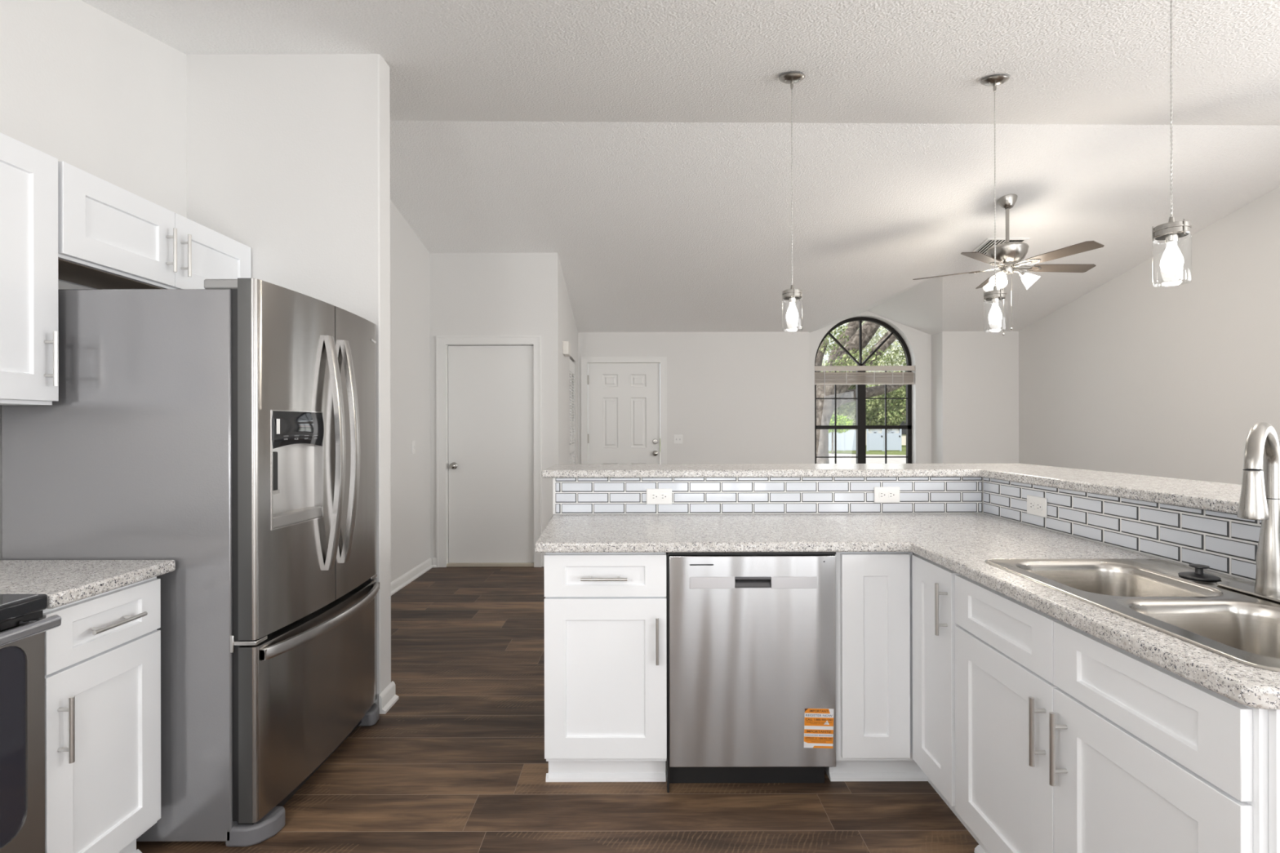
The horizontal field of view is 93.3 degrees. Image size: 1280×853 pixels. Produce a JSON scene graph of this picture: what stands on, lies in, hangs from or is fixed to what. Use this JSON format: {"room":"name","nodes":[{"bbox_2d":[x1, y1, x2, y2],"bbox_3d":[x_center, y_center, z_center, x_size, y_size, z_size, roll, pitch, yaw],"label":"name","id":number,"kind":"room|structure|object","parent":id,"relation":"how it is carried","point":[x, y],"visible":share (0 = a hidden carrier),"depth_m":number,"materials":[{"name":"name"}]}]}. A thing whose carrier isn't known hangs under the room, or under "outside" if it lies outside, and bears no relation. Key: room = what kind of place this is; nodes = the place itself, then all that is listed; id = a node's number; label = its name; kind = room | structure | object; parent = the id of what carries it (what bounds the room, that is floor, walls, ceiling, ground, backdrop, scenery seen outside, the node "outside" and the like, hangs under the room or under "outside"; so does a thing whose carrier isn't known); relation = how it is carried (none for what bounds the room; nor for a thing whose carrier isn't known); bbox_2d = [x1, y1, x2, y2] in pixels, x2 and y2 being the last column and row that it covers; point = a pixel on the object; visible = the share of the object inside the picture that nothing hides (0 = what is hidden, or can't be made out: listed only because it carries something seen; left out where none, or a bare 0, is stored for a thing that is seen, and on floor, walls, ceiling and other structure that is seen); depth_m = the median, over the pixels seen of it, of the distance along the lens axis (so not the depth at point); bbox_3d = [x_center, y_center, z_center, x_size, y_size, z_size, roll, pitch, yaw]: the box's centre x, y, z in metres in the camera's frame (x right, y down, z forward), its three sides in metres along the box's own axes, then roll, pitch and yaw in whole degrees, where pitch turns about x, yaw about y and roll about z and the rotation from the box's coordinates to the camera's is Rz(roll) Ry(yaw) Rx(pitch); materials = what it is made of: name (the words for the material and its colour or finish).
{"room":"kitchen","nodes":[
{"label":"kitchen","id":0,"kind":"room"},
{"bbox_2d":[0,0,186,559],"bbox_3d":[-2.170,-0.211,0.030,0.130,3.084,5.560,0,0,0],"label":"wall","id":1,"kind":"structure","parent":0,"point":[81,86],"depth_m":2.34,"materials":[{"name":"white paint"}]},
{"bbox_2d":[0,132,58,404],"bbox_3d":[-1.933,-0.448,1.566,0.341,0.763,0.612,0,0,0],"label":"upper cabinet","id":2,"kind":"object","parent":1,"relation":"attached to","point":[29,327],"visible":1,"depth_m":1.79,"materials":[{"name":"white paint"}]},
{"bbox_2d":[57,160,251,288],"bbox_3d":[-1.934,-0.679,2.344,0.341,0.300,0.918,0,0,0],"label":"upper cabinet","id":3,"kind":"object","parent":1,"relation":"attached to","point":[110,236],"visible":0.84,"depth_m":2.17,"materials":[{"name":"white paint"}]},
{"bbox_2d":[186,53,391,706],"bbox_3d":[-1.665,-0.210,2.873,0.910,3.081,0.127,0,0,0],"label":"wall","id":4,"kind":"structure","parent":0,"point":[288,155],"depth_m":2.81,"materials":[{"name":"white paint"}]},
{"bbox_2d":[378,681,399,714],"bbox_3d":[-1.192,1.286,2.873,0.030,0.088,0.155,0,0,0],"label":"baseboard","id":5,"kind":"structure","parent":4,"relation":"attached to","point":[388,698],"depth_m":2.85,"materials":[{"name":"white paint"}]},
{"bbox_2d":[390,199,430,582],"bbox_3d":[-2.056,-0.338,4.393,0.130,3.339,2.915,0,0,0],"label":"wall","id":6,"kind":"structure","parent":0,"point":[410,293],"depth_m":5.23,"materials":[{"name":"white paint"}]},
{"bbox_2d":[391,557,432,595],"bbox_3d":[-1.972,1.287,4.333,0.030,0.088,2.792,0,0,0],"label":"baseboard","id":7,"kind":"structure","parent":6,"relation":"attached to","point":[397,584],"depth_m":5.19,"materials":[{"name":"white paint"}]},
{"bbox_2d":[429,253,559,566],"bbox_3d":[-1.433,-0.172,5.790,1.314,3.005,0.120,0,0,0],"label":"wall","id":8,"kind":"structure","parent":0,"point":[472,294],"depth_m":5.73,"materials":[{"name":"white paint"}]},
{"bbox_2d":[432,557,436,567],"bbox_3d":[-1.940,1.287,5.715,0.035,0.088,0.030,0,0,0],"label":"baseboard","id":9,"kind":"structure","parent":8,"relation":"attached to","point":[434,561],"depth_m":5.72,"materials":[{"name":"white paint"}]},
{"bbox_2d":[435,335,542,567],"bbox_3d":[-1.429,0.235,5.771,0.990,2.189,0.159,0,0,0],"label":"door","id":10,"kind":"structure","parent":8,"relation":"in","point":[488,388],"depth_m":5.76,"materials":[{"name":"white paint"}]},
{"bbox_2d":[136,566,978,852],"bbox_3d":[1.403,1.384,2.900,7.600,0.120,11.400,0,0,0],"label":"floor","id":11,"kind":"structure","parent":0,"point":[457,764],"depth_m":2.19,"materials":[{"name":"brown wood"}]},
{"bbox_2d":[0,594,61,852],"bbox_3d":[-1.747,0.860,1.104,0.698,0.902,0.760,0,0,0],"label":"range","id":12,"kind":"object","parent":11,"relation":"on","point":[22,632],"visible":1,"depth_m":1.43,"materials":[{"name":"silver metal"}]},
{"bbox_2d":[0,594,47,623],"bbox_3d":[-1.773,0.429,1.104,0.648,0.040,0.760,0,0,0],"label":"cooktop","id":13,"kind":"object","parent":12,"relation":"in","point":[14,608],"depth_m":1.43,"materials":[{"name":"black glass"}]},
{"bbox_2d":[39,576,160,852],"bbox_3d":[-1.760,0.893,1.681,0.658,0.875,0.376,0,0,0],"label":"base cabinet","id":14,"kind":"object","parent":11,"relation":"on","point":[103,660],"visible":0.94,"depth_m":1.66,"materials":[{"name":"white paint"}]},
{"bbox_2d":[0,560,175,608],"bbox_3d":[-1.777,0.435,1.692,0.651,0.036,0.401,0,0,0],"label":"countertop","id":15,"kind":"structure","parent":14,"relation":"on","point":[64,582],"depth_m":1.70,"materials":[{"name":"stone"}]},
{"bbox_2d":[1,278,379,846],"bbox_3d":[-1.567,0.431,2.349,0.892,1.798,0.888,0,0,0],"label":"refrigerator","id":16,"kind":"object","parent":11,"relation":"on","point":[225,430],"visible":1,"depth_m":1.91,"materials":[{"name":"grey metal"}]},
{"bbox_2d":[543,552,666,782],"bbox_3d":[-0.129,0.890,2.469,0.449,0.875,0.658,0,0,0],"label":"base cabinet","id":17,"kind":"object","parent":11,"relation":"on","point":[606,646],"visible":0.94,"depth_m":2.18,"materials":[{"name":"white paint"}]},
{"bbox_2d":[666,551,835,792],"bbox_3d":[0.403,0.887,2.465,0.612,0.878,0.586,0,0,0],"label":"dishwasher","id":18,"kind":"object","parent":11,"relation":"on","point":[751,637],"visible":1,"depth_m":2.18,"materials":[{"name":"silver metal"}]},
{"bbox_2d":[824,551,979,844],"bbox_3d":[1.154,0.887,2.333,0.886,0.875,0.890,0,0,0],"label":"base cabinet","id":19,"kind":"object","parent":11,"relation":"on","point":[895,624],"visible":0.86,"depth_m":2.18,"materials":[{"name":"white paint"}]},
{"bbox_2d":[534,513,1279,709],"bbox_3d":[0.602,0.430,1.900,2.028,0.036,1.904,0,0,0],"label":"countertop","id":20,"kind":"structure","parent":19,"relation":"on","point":[961,544],"depth_m":2.15,"materials":[{"name":"stone"}]},
{"bbox_2d":[984,558,1279,671],"bbox_3d":[1.324,0.495,1.435,0.564,0.177,0.857,0,0,0],"label":"sink","id":21,"kind":"object","parent":20,"relation":"in","point":[1240,627],"visible":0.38,"depth_m":1.42,"materials":[{"name":"silver metal"}]},
{"bbox_2d":[1177,564,1221,581],"bbox_3d":[1.508,0.390,1.630,0.085,0.035,0.085,0,0,0],"label":"stopper","id":22,"kind":"object","parent":21,"relation":"on","point":[1198,575],"visible":1,"depth_m":1.62,"materials":[{"name":"black rubber"}]},
{"bbox_2d":[1216,422,1279,602],"bbox_3d":[1.412,0.198,1.417,0.292,0.415,0.248,0,0,-12],"label":"kitchen faucet","id":23,"kind":"object","parent":20,"relation":"on","point":[1260,495],"visible":1,"depth_m":1.42,"materials":[{"name":"silver metal"}]},
{"bbox_2d":[955,574,1279,852],"bbox_3d":[1.261,0.887,1.422,0.638,0.875,0.918,0,0,0],"label":"base cabinet","id":24,"kind":"object","parent":11,"relation":"on","point":[1068,740],"visible":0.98,"depth_m":1.33,"materials":[{"name":"white paint"}]},
{"bbox_2d":[559,260,577,464],"bbox_3d":[-0.848,-0.174,6.843,0.110,3.005,2.226,0,0,-1],"label":"wall","id":25,"kind":"structure","parent":0,"point":[568,329],"depth_m":6.46,"materials":[{"name":"white paint"}]},
{"bbox_2d":[562,341,571,356],"bbox_3d":[-0.754,-0.799,6.230,0.062,0.135,0.220,0,0,0],"label":"door chime","id":26,"kind":"object","parent":25,"relation":"attached to","point":[566,344],"visible":1,"depth_m":6.12,"materials":[{"name":"white plastic"}]},
{"bbox_2d":[569,359,575,464],"bbox_3d":[-0.878,0.259,7.200,0.142,2.140,0.800,0,0,0],"label":"door","id":27,"kind":"structure","parent":25,"relation":"in","point":[572,461],"depth_m":7.17,"materials":[{"name":"white paint"}]},
{"bbox_2d":[80,0,1279,334],"bbox_3d":[1.349,-1.615,2.800,7.504,0.999,11.200,0,0,0],"label":"ceiling","id":28,"kind":"structure","parent":0,"point":[645,145],"depth_m":4.07,"materials":[{"name":"white paint"}]},
{"bbox_2d":[778,72,804,328],"bbox_3d":[0.778,-1.147,3.091,0.132,1.311,0.129,0,0,0],"label":"pendant light","id":29,"kind":"object","parent":28,"relation":"hanging from","point":[791,295],"visible":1,"depth_m":3.08,"materials":[{"name":"silver metal"}]},
{"bbox_2d":[788,296,795,302],"bbox_3d":[0.779,-0.661,3.090,0.034,0.052,0.034,0,0,0],"label":"socket","id":30,"kind":"object","parent":29,"relation":"attached to","point":[791,300],"depth_m":3.08,"materials":[{"name":"silver metal"}]},
{"bbox_2d":[980,75,1009,331],"bbox_3d":[1.833,-1.150,3.121,0.132,1.313,0.129,0,0,0],"label":"pendant light","id":31,"kind":"object","parent":28,"relation":"hanging from","point":[995,315],"visible":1,"depth_m":3.11,"materials":[{"name":"silver metal"}]},
{"bbox_2d":[991,297,999,303],"bbox_3d":[1.834,-0.663,3.120,0.034,0.052,0.034,0,0,0],"label":"socket","id":32,"kind":"object","parent":31,"relation":"attached to","point":[994,300],"depth_m":3.11,"materials":[{"name":"silver metal"}]},
{"bbox_2d":[966,238,1029,257],"bbox_3d":[3.332,-1.667,5.639,0.380,0.075,0.355,0,0,0],"label":"ceiling vent","id":33,"kind":"object","parent":28,"relation":"in","point":[988,243],"visible":0.45,"depth_m":5.55,"materials":[{"name":"white plastic"}]},
{"bbox_2d":[912,194,1104,335],"bbox_3d":[2.985,-1.286,4.848,1.297,1.107,1.345,0,0,0],"label":"ceiling fan","id":34,"kind":"object","parent":28,"relation":"hanging from","point":[1008,255],"visible":0.96,"depth_m":4.76,"materials":[{"name":"silver metal"}]},
{"bbox_2d":[1151,0,1191,286],"bbox_3d":[1.838,-1.031,2.091,0.132,1.074,0.129,0,0,0],"label":"pendant light","id":35,"kind":"object","parent":28,"relation":"hanging from","point":[1171,262],"visible":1,"depth_m":2.08,"materials":[{"name":"silver metal"}]},
{"bbox_2d":[1164,232,1177,243],"bbox_3d":[1.839,-0.663,2.090,0.034,0.052,0.034,0,0,0],"label":"socket","id":36,"kind":"object","parent":35,"relation":"attached to","point":[1171,237],"depth_m":2.08,"materials":[{"name":"silver metal"}]},
{"bbox_2d":[577,331,809,464],"bbox_3d":[0.633,0.030,7.965,3.165,2.592,0.120,0,0,0],"label":"wall","id":37,"kind":"structure","parent":0,"point":[733,397],"depth_m":7.91,"materials":[{"name":"white paint"}]},
{"bbox_2d":[581,356,666,464],"bbox_3d":[-0.209,0.209,7.946,1.120,2.237,0.159,0,0,0],"label":"door","id":38,"kind":"structure","parent":37,"relation":"in","point":[620,395],"depth_m":7.93,"materials":[{"name":"white paint"}]},
{"bbox_2d":[673,435,682,444],"bbox_3d":[0.499,0.167,7.898,0.116,0.116,0.014,0,0,0],"label":"light switch","id":39,"kind":"object","parent":37,"relation":"attached to","point":[677,439],"visible":1,"depth_m":7.90,"materials":[{"name":"white plastic"}]},
{"bbox_2d":[828,453,906,463],"bbox_3d":[20.004,1.725,29.500,80.000,0.020,25.000,0,0,0],"label":"driveway","id":40,"kind":"object","parent":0,"point":[839,460],"depth_m":31.32,"materials":[{"name":"concrete"}]},
{"bbox_2d":[828,411,853,453],"bbox_3d":[12.130,0.085,37.999,2.520,3.276,1.719,0,0,0],"label":"tree","id":41,"kind":"object","parent":40,"relation":"on","point":[841,420],"visible":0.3,"depth_m":37.51,"materials":[{"name":"green plant"}]},
{"bbox_2d":[808,311,931,463],"bbox_3d":[3.086,-0.133,8.310,1.782,2.906,0.200,0,0,0],"label":"wall","id":42,"kind":"structure","parent":0,"point":[918,343],"depth_m":8.21,"materials":[{"name":"white paint"}]},
{"bbox_2d":[814,316,911,463],"bbox_3d":[3.058,-0.445,8.283,1.430,2.131,0.205,0,0,0],"label":"window","id":43,"kind":"structure","parent":42,"relation":"attached to","point":[860,398],"depth_m":8.33,"materials":[{"name":"black metal"}]},
{"bbox_2d":[814,365,915,384],"bbox_3d":[3.058,-0.605,8.245,1.362,0.440,0.070,0,0,0],"label":"window blind","id":44,"kind":"object","parent":42,"relation":"attached to","point":[820,378],"visible":1,"depth_m":8.23,"materials":[{"name":"beige"}]},
{"bbox_2d":[555,476,1255,582],"bbox_3d":[0.670,0.782,1.956,2.156,1.087,2.053,0,0,0],"label":"wall","id":45,"kind":"structure","parent":0,"point":[982,477],"depth_m":2.86,"materials":[{"name":"white paint"}]},
{"bbox_2d":[552,477,555,514],"bbox_3d":[-0.406,0.328,2.916,0.013,0.172,0.134,0,0,0],"label":"trim","id":46,"kind":"structure","parent":45,"relation":"attached to","point":[553,478],"depth_m":2.85,"materials":[{"name":"white paint"}]},
{"bbox_2d":[555,476,982,513],"bbox_3d":[0.609,0.325,2.858,2.017,0.171,0.008,0,0,0],"label":"tile backsplash","id":47,"kind":"structure","parent":45,"relation":"attached to","point":[917,494],"depth_m":2.85,"materials":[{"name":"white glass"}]},
{"bbox_2d":[646,488,671,504],"bbox_3d":[0.091,0.330,2.849,0.121,0.074,0.009,0,0,0],"label":"outlet","id":48,"kind":"object","parent":47,"relation":"attached to","point":[654,496],"visible":1,"depth_m":2.85,"materials":[{"name":"white plastic"}]},
{"bbox_2d":[651,493,657,499],"bbox_3d":[0.069,0.330,2.846,0.034,0.029,0.004,0,0,0],"label":"receptacle","id":49,"kind":"object","parent":48,"relation":"attached to","point":[654,496],"depth_m":2.84,"materials":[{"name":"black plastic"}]},
{"bbox_2d":[660,493,667,499],"bbox_3d":[0.112,0.330,2.846,0.034,0.029,0.004,0,0,0],"label":"receptacle","id":50,"kind":"object","parent":48,"relation":"attached to","point":[663,496],"depth_m":2.84,"materials":[{"name":"white plastic"}]},
{"bbox_2d":[874,487,899,502],"bbox_3d":[1.165,0.322,2.849,0.121,0.074,0.009,0,0,0],"label":"outlet","id":51,"kind":"object","parent":47,"relation":"attached to","point":[882,495],"visible":1,"depth_m":2.85,"materials":[{"name":"white plastic"}]},
{"bbox_2d":[879,491,886,497],"bbox_3d":[1.143,0.322,2.846,0.034,0.029,0.004,0,0,0],"label":"receptacle","id":52,"kind":"object","parent":51,"relation":"attached to","point":[882,494],"depth_m":2.84,"materials":[{"name":"white plastic"}]},
{"bbox_2d":[888,491,895,497],"bbox_3d":[1.186,0.322,2.846,0.034,0.029,0.004,0,0,0],"label":"receptacle","id":53,"kind":"object","parent":51,"relation":"attached to","point":[891,494],"depth_m":2.84,"materials":[{"name":"white plastic"}]},
{"bbox_2d":[541,463,1241,514],"bbox_3d":[0.804,0.220,2.110,2.533,0.036,2.360,0,0,0],"label":"bar","id":54,"kind":"object","parent":45,"relation":"on","point":[1220,497],"visible":1,"depth_m":2.83,"materials":[{"name":"stone"}]},
{"bbox_2d":[983,477,1261,581],"bbox_3d":[1.622,0.323,1.901,0.008,0.171,1.901,0,0,0],"label":"tile backsplash","id":55,"kind":"structure","parent":45,"relation":"attached to","point":[1225,543],"depth_m":1.94,"materials":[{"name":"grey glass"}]},
{"bbox_2d":[1026,494,1047,517],"bbox_3d":[1.613,0.324,2.459,0.009,0.078,0.121,0,0,0],"label":"outlet","id":56,"kind":"object","parent":55,"relation":"attached to","point":[1036,505],"visible":1,"depth_m":2.45,"materials":[{"name":"white plastic"}]},
{"bbox_2d":[1029,501,1035,509],"bbox_3d":[1.610,0.324,2.481,0.004,0.029,0.034,0,0,0],"label":"receptacle","id":57,"kind":"object","parent":56,"relation":"attached to","point":[1032,504],"depth_m":2.48,"materials":[{"name":"white plastic"}]},
{"bbox_2d":[1035,502,1042,511],"bbox_3d":[1.610,0.324,2.438,0.004,0.029,0.034,0,0,0],"label":"receptacle","id":58,"kind":"object","parent":56,"relation":"attached to","point":[1038,505],"depth_m":2.44,"materials":[{"name":"white plastic"}]},
{"bbox_2d":[931,333,937,463],"bbox_3d":[3.086,0.025,8.223,1.942,2.592,0.395,0,0,0],"label":"wall","id":59,"kind":"structure","parent":0,"point":[935,336],"depth_m":8.11,"materials":[{"name":"white paint"}]},
{"bbox_2d":[937,331,1018,463],"bbox_3d":[4.506,0.022,7.965,1.097,2.592,0.120,0,0,0],"label":"wall","id":60,"kind":"structure","parent":0,"point":[978,371],"depth_m":7.91,"materials":[{"name":"white paint"}]},
{"bbox_2d":[1018,186,1279,484],"bbox_3d":[5.018,-0.351,2.627,0.130,3.334,10.755,0,0,0],"label":"wall","id":61,"kind":"structure","parent":0,"point":[1171,378],"depth_m":5.69,"materials":[{"name":"white paint"}]},
{"label":"outside","id":62,"kind":"structure","parent":0,"visible":0},
{"bbox_2d":[659,438,906,454],"bbox_3d":[25.004,1.775,49.400,110.000,0.100,81.200,0,0,0],"label":"lawn","id":63,"kind":"structure","parent":62,"point":[904,446],"depth_m":40.50,"materials":[{"name":"green plant"}]},
{"bbox_2d":[828,430,856,451],"bbox_3d":[12.532,0.951,43.000,6.000,1.600,0.120,0,0,0],"label":"vinyl fence","id":64,"kind":"object","parent":63,"relation":"on","point":[846,441],"visible":0.22,"depth_m":42.97,"materials":[{"name":"white plastic"}]},
{"bbox_2d":[815,320,906,463],"bbox_3d":[5.925,-1.110,16.919,4.364,6.025,9.157,0,0,26],"label":"oak tree","id":65,"kind":"object","parent":63,"relation":"on","point":[849,338],"visible":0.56,"depth_m":13.95,"materials":[{"name":"green plant"}]},
{"bbox_2d":[866,429,884,451],"bbox_3d":[16.687,0.912,42.890,1.189,1.660,0.120,0,0,0],"label":"gate","id":66,"kind":"object","parent":63,"relation":"on","point":[874,440],"visible":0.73,"depth_m":42.87,"materials":[{"name":"white plastic"}]},
{"bbox_2d":[845,384,905,431],"bbox_3d":[18.944,-1.030,49.282,8.438,5.818,3.148,0,0,-21],"label":"tree","id":67,"kind":"object","parent":63,"relation":"on","point":[854,422],"visible":0.02,"depth_m":49.14,"materials":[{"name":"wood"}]},
{"bbox_2d":[849,413,906,444],"bbox_3d":[29.999,-0.586,60.000,29.200,4.600,10.000,0,0,0],"label":"house","id":68,"kind":"structure","parent":63,"relation":"on","point":[903,431],"depth_m":56.00,"materials":[{"name":"beige paint"}]},
{"bbox_2d":[883,429,902,451],"bbox_3d":[17.909,0.909,42.890,1.278,1.660,0.120,0,0,0],"label":"gate","id":69,"kind":"object","parent":63,"relation":"on","point":[894,439],"visible":0.79,"depth_m":42.87,"materials":[{"name":"white plastic"}]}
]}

